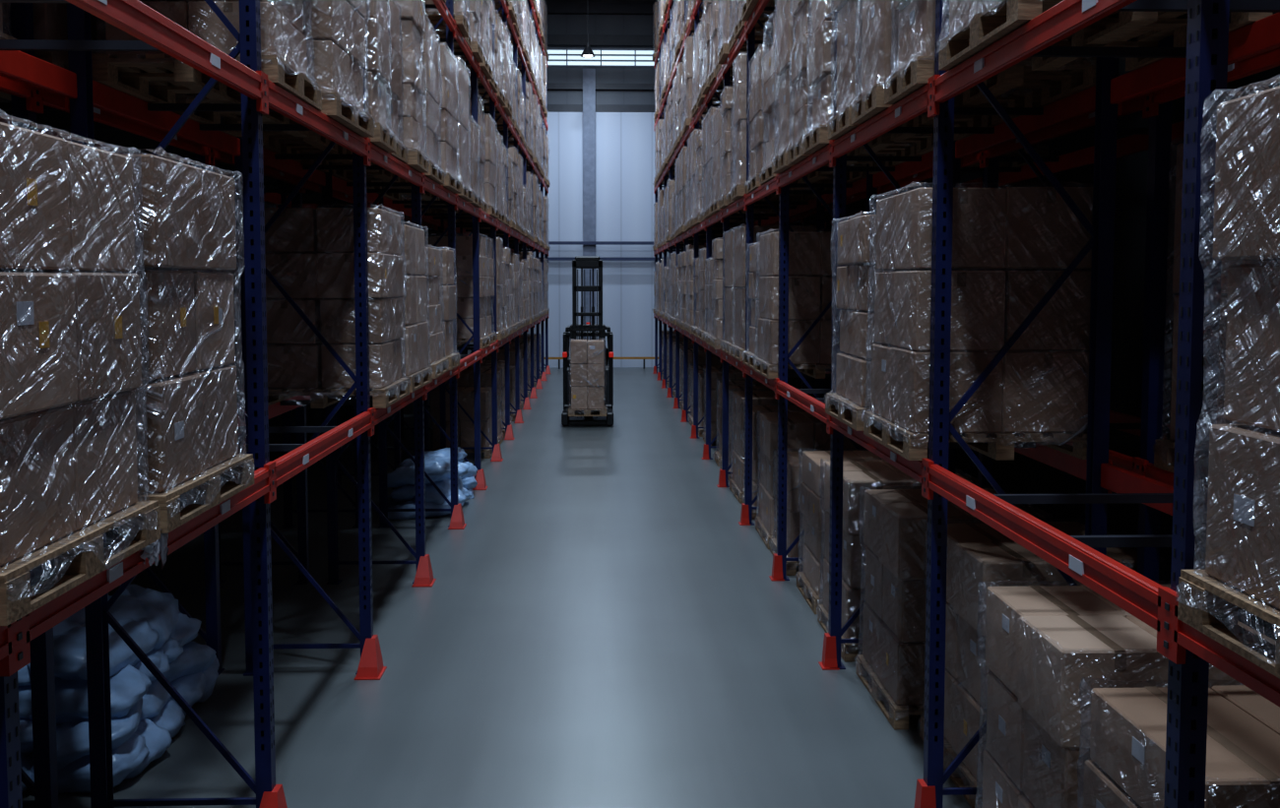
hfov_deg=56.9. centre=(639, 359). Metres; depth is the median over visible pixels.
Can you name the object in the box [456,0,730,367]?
wall
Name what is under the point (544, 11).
pallet
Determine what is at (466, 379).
pallet
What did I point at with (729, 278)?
pallet
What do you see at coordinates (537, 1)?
pallet
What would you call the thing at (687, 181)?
pallet
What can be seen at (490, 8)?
pallet
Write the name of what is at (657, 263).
pallet
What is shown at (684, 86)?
pallet
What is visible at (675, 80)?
pallet
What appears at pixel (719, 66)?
pallet
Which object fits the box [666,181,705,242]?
pallet
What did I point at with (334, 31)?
pallet
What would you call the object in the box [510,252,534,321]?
pallet
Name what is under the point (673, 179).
pallet
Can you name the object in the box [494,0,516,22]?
pallet
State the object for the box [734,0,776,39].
pallet
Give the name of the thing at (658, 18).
pallet
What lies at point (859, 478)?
pallet
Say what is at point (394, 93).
pallet
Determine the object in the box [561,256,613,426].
truck
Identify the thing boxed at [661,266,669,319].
pallet
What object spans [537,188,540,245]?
pallet
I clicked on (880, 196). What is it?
pallet
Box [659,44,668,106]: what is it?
pallet
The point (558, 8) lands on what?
trim
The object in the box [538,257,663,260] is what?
trim
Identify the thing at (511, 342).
pallet
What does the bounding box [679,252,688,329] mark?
pallet
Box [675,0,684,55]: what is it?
pallet
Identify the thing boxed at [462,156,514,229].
pallet
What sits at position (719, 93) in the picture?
pallet
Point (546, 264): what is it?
pallet
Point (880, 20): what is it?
pallet
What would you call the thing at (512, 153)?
pallet
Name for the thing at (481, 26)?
pallet
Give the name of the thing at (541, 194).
pallet
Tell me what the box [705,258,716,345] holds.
pallet
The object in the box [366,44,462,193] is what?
pallet
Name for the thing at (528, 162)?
pallet
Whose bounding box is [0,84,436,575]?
wall
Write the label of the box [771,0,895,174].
pallet
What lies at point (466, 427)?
pallet
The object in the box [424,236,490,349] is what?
pallet
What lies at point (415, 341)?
pallet
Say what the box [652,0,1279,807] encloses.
rack
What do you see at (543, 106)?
pallet
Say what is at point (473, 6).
pallet
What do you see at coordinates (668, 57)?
pallet
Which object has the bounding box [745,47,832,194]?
pallet
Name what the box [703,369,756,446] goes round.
pallet
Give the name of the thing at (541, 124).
pallet
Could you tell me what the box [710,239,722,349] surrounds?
pallet
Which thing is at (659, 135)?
pallet
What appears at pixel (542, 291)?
pallet
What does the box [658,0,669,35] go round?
pallet
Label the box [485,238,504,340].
pallet
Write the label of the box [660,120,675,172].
pallet
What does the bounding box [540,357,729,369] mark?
guard rail
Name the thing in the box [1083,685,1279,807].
pallet
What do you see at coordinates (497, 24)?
pallet
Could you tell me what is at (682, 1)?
pallet
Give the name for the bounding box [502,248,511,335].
pallet
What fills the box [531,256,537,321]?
pallet
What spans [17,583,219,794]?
sacks
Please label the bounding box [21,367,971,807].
floor
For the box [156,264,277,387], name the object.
pallet
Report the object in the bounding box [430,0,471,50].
pallet
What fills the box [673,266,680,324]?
pallet
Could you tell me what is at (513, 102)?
pallet
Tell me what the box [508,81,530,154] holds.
pallet
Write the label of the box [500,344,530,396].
pallet
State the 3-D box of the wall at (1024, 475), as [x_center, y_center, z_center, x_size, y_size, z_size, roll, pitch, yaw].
[4.726,-5.129,17.470,0.200,14.000,49.200,0,4,-2]
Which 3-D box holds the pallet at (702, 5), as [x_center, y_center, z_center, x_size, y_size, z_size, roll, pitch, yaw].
[1.502,-7.562,23.144,1.115,1.727,1.134,0,4,-2]
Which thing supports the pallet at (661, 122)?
on the rack at (1208, 52)
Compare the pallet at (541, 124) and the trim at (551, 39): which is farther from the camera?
the trim at (551, 39)
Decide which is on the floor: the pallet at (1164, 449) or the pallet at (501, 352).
the pallet at (501, 352)
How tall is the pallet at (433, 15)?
1.394 m
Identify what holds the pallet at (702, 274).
on the rack at (1208, 52)
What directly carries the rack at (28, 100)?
on the floor
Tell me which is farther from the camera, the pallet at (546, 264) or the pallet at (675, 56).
the pallet at (546, 264)
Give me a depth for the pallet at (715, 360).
27.25 m
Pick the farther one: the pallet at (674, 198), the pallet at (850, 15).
the pallet at (674, 198)
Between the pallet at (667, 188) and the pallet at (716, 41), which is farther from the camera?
the pallet at (667, 188)
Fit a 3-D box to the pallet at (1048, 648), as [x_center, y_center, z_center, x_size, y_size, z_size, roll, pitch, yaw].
[2.297,1.907,5.636,1.171,1.469,1.260,0,4,-1]
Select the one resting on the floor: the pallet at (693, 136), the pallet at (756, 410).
the pallet at (756, 410)
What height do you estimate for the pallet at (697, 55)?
1.534 m
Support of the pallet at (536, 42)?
on the rack at (260, 96)
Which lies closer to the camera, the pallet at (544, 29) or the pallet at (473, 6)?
the pallet at (473, 6)
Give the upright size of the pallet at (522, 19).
1.534 m
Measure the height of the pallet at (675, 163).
1.773 m
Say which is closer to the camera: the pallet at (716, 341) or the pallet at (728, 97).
the pallet at (728, 97)
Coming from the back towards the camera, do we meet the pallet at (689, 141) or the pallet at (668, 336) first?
the pallet at (668, 336)
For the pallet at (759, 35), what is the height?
1.653 m
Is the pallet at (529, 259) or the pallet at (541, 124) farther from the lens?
the pallet at (541, 124)
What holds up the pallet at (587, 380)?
on the truck
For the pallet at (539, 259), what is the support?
on the rack at (260, 96)
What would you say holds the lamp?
hanging from the ceiling
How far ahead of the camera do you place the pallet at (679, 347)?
30.70 m
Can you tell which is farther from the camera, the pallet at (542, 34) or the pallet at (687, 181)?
the pallet at (542, 34)
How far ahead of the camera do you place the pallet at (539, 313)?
32.47 m
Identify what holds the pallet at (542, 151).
on the rack at (260, 96)
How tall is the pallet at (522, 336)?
1.469 m
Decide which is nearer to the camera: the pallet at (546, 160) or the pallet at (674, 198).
the pallet at (674, 198)
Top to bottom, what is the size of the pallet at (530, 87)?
1.773 m
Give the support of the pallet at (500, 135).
on the rack at (260, 96)
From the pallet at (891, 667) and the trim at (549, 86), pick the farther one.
the trim at (549, 86)
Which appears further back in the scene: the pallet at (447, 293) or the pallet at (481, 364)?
the pallet at (481, 364)
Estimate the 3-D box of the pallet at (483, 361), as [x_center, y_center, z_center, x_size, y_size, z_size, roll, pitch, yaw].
[-3.281,0.699,25.055,1.128,1.394,0.838,0,4,-3]
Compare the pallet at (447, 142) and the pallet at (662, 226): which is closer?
the pallet at (447, 142)
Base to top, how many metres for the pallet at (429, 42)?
1.594 m
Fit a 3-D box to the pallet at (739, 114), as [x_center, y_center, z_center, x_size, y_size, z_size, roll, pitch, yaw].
[1.711,-2.931,14.948,1.121,1.773,0.886,0,4,-1]
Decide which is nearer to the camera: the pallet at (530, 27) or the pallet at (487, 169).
the pallet at (487, 169)
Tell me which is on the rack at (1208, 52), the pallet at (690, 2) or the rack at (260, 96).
the pallet at (690, 2)
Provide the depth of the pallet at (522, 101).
27.15 m
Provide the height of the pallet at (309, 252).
1.594 m
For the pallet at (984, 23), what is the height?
1.534 m
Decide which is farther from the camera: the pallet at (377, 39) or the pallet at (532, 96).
the pallet at (532, 96)
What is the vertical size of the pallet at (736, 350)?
1.724 m
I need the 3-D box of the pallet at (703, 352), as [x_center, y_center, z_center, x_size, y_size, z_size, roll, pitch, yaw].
[1.498,0.449,28.950,1.128,1.394,0.838,0,4,-1]
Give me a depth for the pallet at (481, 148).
17.78 m
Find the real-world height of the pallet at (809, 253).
1.534 m
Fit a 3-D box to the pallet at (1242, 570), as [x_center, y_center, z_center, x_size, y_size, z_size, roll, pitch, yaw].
[2.104,0.037,2.822,1.126,1.502,1.234,0,4,-1]
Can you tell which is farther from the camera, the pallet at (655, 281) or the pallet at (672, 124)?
the pallet at (655, 281)
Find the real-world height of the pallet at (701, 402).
1.172 m
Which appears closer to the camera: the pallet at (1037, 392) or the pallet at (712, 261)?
the pallet at (1037, 392)
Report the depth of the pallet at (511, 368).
25.83 m
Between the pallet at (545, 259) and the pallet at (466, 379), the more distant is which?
the pallet at (545, 259)
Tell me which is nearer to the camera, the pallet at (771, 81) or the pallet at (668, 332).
the pallet at (771, 81)
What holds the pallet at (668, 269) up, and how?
on the rack at (1208, 52)
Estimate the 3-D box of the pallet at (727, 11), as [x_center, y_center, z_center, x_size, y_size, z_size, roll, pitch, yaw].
[1.653,-5.109,16.564,1.121,1.773,0.886,0,4,-1]
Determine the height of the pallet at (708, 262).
1.394 m
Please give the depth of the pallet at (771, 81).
12.39 m
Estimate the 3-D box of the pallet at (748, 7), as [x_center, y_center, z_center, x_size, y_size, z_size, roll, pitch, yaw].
[1.771,-4.758,13.613,1.138,1.451,1.200,0,4,-1]
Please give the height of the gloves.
0.186 m
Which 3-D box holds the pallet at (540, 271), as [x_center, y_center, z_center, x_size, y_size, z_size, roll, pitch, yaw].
[-3.378,-2.033,34.364,1.123,1.594,1.223,0,4,-1]
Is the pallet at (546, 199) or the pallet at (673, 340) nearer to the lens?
the pallet at (673, 340)
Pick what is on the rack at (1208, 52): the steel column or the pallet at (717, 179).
the pallet at (717, 179)
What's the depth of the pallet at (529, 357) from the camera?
32.20 m
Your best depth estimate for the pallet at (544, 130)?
36.82 m
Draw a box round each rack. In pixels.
[0,0,551,807]
[0,2,472,807]
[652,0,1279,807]
[735,34,1279,638]
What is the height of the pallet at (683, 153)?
1.773 m
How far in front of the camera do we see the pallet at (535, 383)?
34.35 m
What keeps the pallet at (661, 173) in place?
on the rack at (1208, 52)
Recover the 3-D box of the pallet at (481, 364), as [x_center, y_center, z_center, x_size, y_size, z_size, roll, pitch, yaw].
[-3.196,0.755,24.183,1.128,1.394,0.838,0,4,-2]
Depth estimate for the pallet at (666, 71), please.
32.26 m
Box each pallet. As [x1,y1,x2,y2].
[0,2,20,51]
[0,2,122,100]
[0,122,160,626]
[3,154,254,533]
[91,0,321,110]
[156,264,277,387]
[172,0,374,137]
[262,0,396,152]
[263,207,409,408]
[275,0,408,163]
[301,0,428,173]
[309,224,432,392]
[331,18,444,185]
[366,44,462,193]
[383,57,473,201]
[400,119,482,207]
[403,247,448,379]
[421,97,487,213]
[422,0,468,37]
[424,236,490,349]
[428,115,499,218]
[428,246,459,370]
[428,385,492,458]
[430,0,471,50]
[438,0,483,63]
[443,131,505,223]
[445,370,503,445]
[453,0,492,79]
[455,144,510,226]
[461,237,496,344]
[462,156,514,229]
[463,364,505,438]
[466,147,518,231]
[468,0,498,92]
[468,11,506,106]
[471,363,511,424]
[472,349,521,410]
[478,23,511,116]
[478,154,524,235]
[478,167,521,233]
[482,186,529,238]
[482,360,511,420]
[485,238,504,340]
[486,43,514,127]
[489,173,531,240]
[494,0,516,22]
[495,63,519,134]
[496,261,509,338]
[497,71,523,142]
[499,0,519,36]
[499,175,538,243]
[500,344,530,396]
[501,93,526,148]
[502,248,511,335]
[507,0,522,50]
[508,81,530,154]
[509,191,544,247]
[509,264,516,333]
[509,343,530,389]
[509,366,515,421]
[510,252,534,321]
[510,255,520,330]
[511,0,528,61]
[511,338,536,386]
[511,341,530,385]
[512,8,531,71]
[512,171,533,242]
[517,12,534,81]
[517,82,533,158]
[517,95,533,161]
[518,196,549,251]
[518,256,533,323]
[518,260,529,325]
[518,262,525,327]
[518,334,536,380]
[519,358,523,408]
[520,24,537,90]
[520,95,538,165]
[520,355,528,397]
[525,105,540,171]
[525,106,539,168]
[525,116,542,175]
[526,128,544,177]
[528,197,548,249]
[531,0,540,24]
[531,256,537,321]
[532,0,541,34]
[532,36,539,98]
[532,128,547,184]
[533,258,538,319]
[534,259,540,319]
[535,185,539,244]
[537,0,545,43]
[537,0,546,52]
[537,46,543,105]
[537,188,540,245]
[538,135,549,187]
[538,258,546,315]
[538,263,543,317]
[539,335,541,380]
[540,291,544,316]
[541,65,545,112]
[542,1,548,61]
[542,56,547,117]
[544,258,547,314]
[546,263,549,313]
[568,339,606,416]
[652,1,659,62]
[653,202,684,251]
[653,271,656,313]
[654,63,663,119]
[654,124,669,183]
[654,262,658,314]
[655,0,663,51]
[656,134,673,180]
[656,190,692,248]
[656,263,661,316]
[657,119,675,178]
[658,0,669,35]
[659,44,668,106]
[659,125,675,175]
[659,206,694,247]
[659,258,668,317]
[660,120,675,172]
[661,43,669,98]
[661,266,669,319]
[661,330,681,373]
[663,0,676,13]
[663,106,676,167]
[663,187,699,245]
[664,29,669,90]
[665,178,703,244]
[665,256,669,319]
[666,94,671,162]
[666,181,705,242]
[666,333,683,380]
[666,338,692,387]
[667,261,671,320]
[668,5,676,81]
[668,254,681,323]
[669,88,682,158]
[670,192,712,240]
[671,8,683,72]
[671,77,684,154]
[672,342,693,388]
[672,344,701,396]
[673,75,678,150]
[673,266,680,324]
[674,0,684,62]
[674,157,720,236]
[674,163,716,238]
[674,346,703,397]
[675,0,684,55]
[675,63,690,145]
[676,255,681,326]
[677,152,722,235]
[679,0,694,47]
[679,73,692,141]
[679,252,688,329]
[679,253,683,322]
[679,348,703,398]
[679,350,704,405]
[680,146,730,233]
[680,352,722,410]
[682,52,703,135]
[683,0,702,37]
[683,37,706,130]
[684,149,735,231]
[684,245,713,330]
[686,136,739,229]
[687,250,702,333]
[687,365,737,416]
[688,370,704,425]
[689,0,703,23]
[689,129,746,227]
[691,24,721,117]
[691,258,701,336]
[694,129,755,224]
[697,12,723,107]
[697,249,713,340]
[698,375,705,437]
[700,117,758,222]
[702,0,734,94]
[703,259,712,342]
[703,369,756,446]
[704,108,770,219]
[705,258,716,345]
[708,0,734,85]
[709,108,779,214]
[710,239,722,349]
[714,381,764,466]
[715,0,740,75]
[717,0,764,63]
[718,87,797,208]
[720,229,745,354]
[720,385,770,469]
[727,103,806,204]
[728,0,772,52]
[728,388,767,481]
[729,390,795,504]
[730,225,816,361]
[731,54,817,200]
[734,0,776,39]
[741,0,776,20]
[742,243,831,369]
[742,405,803,519]
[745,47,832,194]
[754,231,853,379]
[755,411,858,549]
[759,13,866,185]
[769,448,852,575]
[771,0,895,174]
[787,0,922,165]
[796,450,884,614]
[802,0,933,154]
[817,460,973,662]
[825,214,904,431]
[827,0,995,140]
[848,193,894,205]
[851,0,1044,125]
[856,486,1045,729]
[863,186,1092,460]
[884,0,1096,105]
[919,521,1164,807]
[938,0,1273,70]
[975,584,1276,807]
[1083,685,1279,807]
[1153,142,1279,472]
[1177,85,1279,679]
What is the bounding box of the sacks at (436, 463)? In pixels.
[386,447,477,519]
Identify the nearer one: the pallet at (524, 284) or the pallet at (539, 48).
the pallet at (524, 284)
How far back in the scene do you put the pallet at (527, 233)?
27.24 m
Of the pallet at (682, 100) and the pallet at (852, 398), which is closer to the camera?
the pallet at (852, 398)
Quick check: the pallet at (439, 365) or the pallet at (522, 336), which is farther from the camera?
the pallet at (522, 336)
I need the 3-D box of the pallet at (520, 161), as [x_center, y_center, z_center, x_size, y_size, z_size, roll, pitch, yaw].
[-3.092,-3.616,26.003,1.123,1.724,1.219,0,4,-2]
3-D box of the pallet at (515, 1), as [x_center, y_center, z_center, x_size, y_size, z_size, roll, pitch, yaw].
[-3.039,-7.635,24.308,1.123,1.724,1.220,0,4,-2]
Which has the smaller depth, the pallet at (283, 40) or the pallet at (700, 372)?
the pallet at (283, 40)
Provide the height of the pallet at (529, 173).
1.724 m
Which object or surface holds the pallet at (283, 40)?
on the rack at (260, 96)
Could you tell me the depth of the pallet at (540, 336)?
36.73 m
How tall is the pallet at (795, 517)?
1.172 m
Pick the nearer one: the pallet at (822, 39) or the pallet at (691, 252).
the pallet at (822, 39)
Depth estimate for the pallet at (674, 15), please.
28.61 m
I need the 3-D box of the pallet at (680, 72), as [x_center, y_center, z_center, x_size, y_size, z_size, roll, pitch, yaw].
[1.350,-5.757,26.662,1.121,1.773,0.886,0,4,-1]
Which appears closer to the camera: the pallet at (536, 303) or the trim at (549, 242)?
the pallet at (536, 303)
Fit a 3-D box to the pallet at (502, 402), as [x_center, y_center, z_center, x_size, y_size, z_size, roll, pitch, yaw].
[-3.167,0.811,23.308,1.128,1.394,0.838,0,4,-1]
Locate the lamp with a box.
[580,2,595,58]
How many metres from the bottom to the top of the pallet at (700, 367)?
1.172 m
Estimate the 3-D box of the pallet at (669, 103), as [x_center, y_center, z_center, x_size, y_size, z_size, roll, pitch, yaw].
[1.246,-5.929,30.285,1.130,1.653,0.875,0,4,-3]
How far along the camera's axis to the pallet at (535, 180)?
30.97 m
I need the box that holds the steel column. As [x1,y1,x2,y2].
[582,68,595,339]
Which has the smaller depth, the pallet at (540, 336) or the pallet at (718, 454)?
the pallet at (718, 454)
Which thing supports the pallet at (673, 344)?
on the floor
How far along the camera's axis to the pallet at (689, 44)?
23.58 m
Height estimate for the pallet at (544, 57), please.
1.773 m
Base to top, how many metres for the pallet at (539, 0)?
1.594 m
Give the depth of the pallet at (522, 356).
29.86 m
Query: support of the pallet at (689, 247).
on the rack at (1208, 52)
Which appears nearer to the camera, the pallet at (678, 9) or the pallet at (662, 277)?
the pallet at (678, 9)
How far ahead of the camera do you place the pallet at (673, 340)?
34.60 m
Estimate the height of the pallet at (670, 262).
1.594 m
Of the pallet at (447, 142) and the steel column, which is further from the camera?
the steel column
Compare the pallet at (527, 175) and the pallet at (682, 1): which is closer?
the pallet at (682, 1)
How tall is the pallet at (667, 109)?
1.534 m
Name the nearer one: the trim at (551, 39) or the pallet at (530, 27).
the pallet at (530, 27)
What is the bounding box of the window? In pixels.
[546,48,659,66]
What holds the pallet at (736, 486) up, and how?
on the floor
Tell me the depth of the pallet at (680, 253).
26.23 m
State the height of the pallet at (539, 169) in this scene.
1.773 m
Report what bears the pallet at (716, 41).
on the rack at (1208, 52)
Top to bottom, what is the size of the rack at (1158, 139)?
11.400 m
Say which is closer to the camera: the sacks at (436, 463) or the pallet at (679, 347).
the sacks at (436, 463)
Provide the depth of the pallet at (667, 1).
31.19 m
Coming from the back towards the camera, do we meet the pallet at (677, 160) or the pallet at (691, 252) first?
the pallet at (677, 160)
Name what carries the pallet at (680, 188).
on the rack at (1208, 52)
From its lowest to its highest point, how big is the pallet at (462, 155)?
1.724 m
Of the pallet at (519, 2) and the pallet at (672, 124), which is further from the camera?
the pallet at (672, 124)
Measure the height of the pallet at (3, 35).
1.724 m
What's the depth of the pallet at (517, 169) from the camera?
24.86 m
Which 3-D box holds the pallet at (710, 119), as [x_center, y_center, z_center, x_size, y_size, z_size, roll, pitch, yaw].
[1.599,-3.181,19.230,1.123,1.724,1.220,0,4,-1]
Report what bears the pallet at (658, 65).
on the rack at (1208, 52)
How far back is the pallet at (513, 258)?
24.35 m
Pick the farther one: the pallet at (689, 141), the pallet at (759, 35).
the pallet at (689, 141)
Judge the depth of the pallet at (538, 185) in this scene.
32.23 m
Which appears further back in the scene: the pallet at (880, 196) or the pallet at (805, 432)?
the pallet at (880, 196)
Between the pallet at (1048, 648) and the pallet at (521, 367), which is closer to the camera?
the pallet at (1048, 648)
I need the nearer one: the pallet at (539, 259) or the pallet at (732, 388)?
the pallet at (732, 388)
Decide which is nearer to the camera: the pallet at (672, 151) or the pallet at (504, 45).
the pallet at (504, 45)
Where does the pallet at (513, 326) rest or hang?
on the rack at (260, 96)
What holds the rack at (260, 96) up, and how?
on the floor
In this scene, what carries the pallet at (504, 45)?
on the rack at (260, 96)
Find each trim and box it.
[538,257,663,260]
[545,1,654,14]
[546,34,654,46]
[546,82,654,90]
[548,241,654,245]
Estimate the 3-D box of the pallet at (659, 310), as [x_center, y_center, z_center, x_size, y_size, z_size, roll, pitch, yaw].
[1.046,-2.127,35.825,1.123,1.594,1.223,0,4,-2]
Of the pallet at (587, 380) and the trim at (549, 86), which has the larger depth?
the trim at (549, 86)
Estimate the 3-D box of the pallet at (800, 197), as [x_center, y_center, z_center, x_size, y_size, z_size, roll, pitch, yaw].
[1.743,-2.798,15.843,1.128,1.394,0.838,0,4,-2]
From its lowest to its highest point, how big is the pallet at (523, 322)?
1.451 m
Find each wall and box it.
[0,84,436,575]
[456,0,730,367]
[787,11,1279,640]
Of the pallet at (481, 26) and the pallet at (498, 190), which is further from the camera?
the pallet at (498, 190)
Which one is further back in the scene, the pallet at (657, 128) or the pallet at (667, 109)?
the pallet at (657, 128)
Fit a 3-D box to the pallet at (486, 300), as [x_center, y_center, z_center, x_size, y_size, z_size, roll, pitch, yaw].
[-2.886,-1.127,19.214,1.115,1.727,1.134,0,4,-1]
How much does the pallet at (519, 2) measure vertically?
1.727 m
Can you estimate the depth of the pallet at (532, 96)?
30.16 m
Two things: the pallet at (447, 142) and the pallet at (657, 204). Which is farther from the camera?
the pallet at (657, 204)
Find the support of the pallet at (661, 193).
on the rack at (1208, 52)
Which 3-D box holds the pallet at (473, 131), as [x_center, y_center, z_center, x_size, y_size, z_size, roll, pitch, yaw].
[-2.773,-2.720,16.357,1.118,1.172,1.210,0,4,-2]
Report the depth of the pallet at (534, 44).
31.12 m
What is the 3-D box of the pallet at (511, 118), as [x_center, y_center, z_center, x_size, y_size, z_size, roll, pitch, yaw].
[-3.032,-5.440,23.128,1.123,1.594,1.223,0,4,-1]
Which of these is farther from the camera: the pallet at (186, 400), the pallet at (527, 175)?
the pallet at (527, 175)
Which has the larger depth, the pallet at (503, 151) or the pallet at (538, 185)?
the pallet at (538, 185)
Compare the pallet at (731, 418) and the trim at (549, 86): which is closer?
the pallet at (731, 418)
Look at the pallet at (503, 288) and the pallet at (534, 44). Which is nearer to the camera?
the pallet at (503, 288)
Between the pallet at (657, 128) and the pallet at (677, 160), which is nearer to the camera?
the pallet at (677, 160)
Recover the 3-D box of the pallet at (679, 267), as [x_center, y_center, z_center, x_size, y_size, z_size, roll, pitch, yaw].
[1.384,-1.585,26.932,1.130,1.653,0.875,0,4,-1]
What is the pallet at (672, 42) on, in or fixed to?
on the rack at (1208, 52)
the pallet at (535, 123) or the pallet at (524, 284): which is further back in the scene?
the pallet at (535, 123)
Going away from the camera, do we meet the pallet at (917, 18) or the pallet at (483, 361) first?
the pallet at (917, 18)
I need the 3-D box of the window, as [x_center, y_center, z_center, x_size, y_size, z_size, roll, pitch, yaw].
[-1.368,-10.589,41.505,10.400,0.624,0.120,0,4,-2]
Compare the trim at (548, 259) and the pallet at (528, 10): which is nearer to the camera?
the pallet at (528, 10)
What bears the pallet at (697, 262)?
on the rack at (1208, 52)
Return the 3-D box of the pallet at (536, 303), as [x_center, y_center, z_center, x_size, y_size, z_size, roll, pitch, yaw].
[-3.239,-1.873,31.410,1.130,1.653,0.875,0,4,-2]
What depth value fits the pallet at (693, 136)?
22.05 m
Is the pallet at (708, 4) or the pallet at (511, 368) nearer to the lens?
the pallet at (708, 4)
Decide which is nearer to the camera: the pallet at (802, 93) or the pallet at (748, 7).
the pallet at (802, 93)
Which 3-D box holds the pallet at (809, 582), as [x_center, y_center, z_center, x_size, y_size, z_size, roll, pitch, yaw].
[2.101,1.590,11.194,1.128,1.391,1.083,0,4,-2]
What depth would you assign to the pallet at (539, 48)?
33.50 m
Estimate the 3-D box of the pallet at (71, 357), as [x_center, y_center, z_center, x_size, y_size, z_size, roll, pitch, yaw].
[-2.344,-0.005,3.857,1.135,1.494,1.228,0,4,-2]
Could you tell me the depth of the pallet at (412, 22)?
10.77 m
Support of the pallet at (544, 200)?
on the rack at (260, 96)
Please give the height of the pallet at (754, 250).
1.451 m
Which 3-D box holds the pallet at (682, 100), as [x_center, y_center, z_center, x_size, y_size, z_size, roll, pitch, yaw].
[1.397,-5.512,25.807,1.128,1.394,0.838,0,4,-1]
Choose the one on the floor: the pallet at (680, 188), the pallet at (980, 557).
the pallet at (980, 557)
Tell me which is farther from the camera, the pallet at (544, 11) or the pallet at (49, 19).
the pallet at (544, 11)
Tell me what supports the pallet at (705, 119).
on the rack at (1208, 52)
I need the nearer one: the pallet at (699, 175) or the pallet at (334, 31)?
the pallet at (334, 31)
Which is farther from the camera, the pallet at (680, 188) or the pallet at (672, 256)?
the pallet at (672, 256)
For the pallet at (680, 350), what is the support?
on the floor
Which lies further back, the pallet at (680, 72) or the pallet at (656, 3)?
the pallet at (656, 3)
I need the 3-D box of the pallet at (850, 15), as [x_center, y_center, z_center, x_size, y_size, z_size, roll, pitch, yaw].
[1.944,-2.515,8.468,1.121,1.773,0.886,0,4,-2]
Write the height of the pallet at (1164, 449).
1.724 m
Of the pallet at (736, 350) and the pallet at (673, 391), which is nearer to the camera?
the pallet at (736, 350)

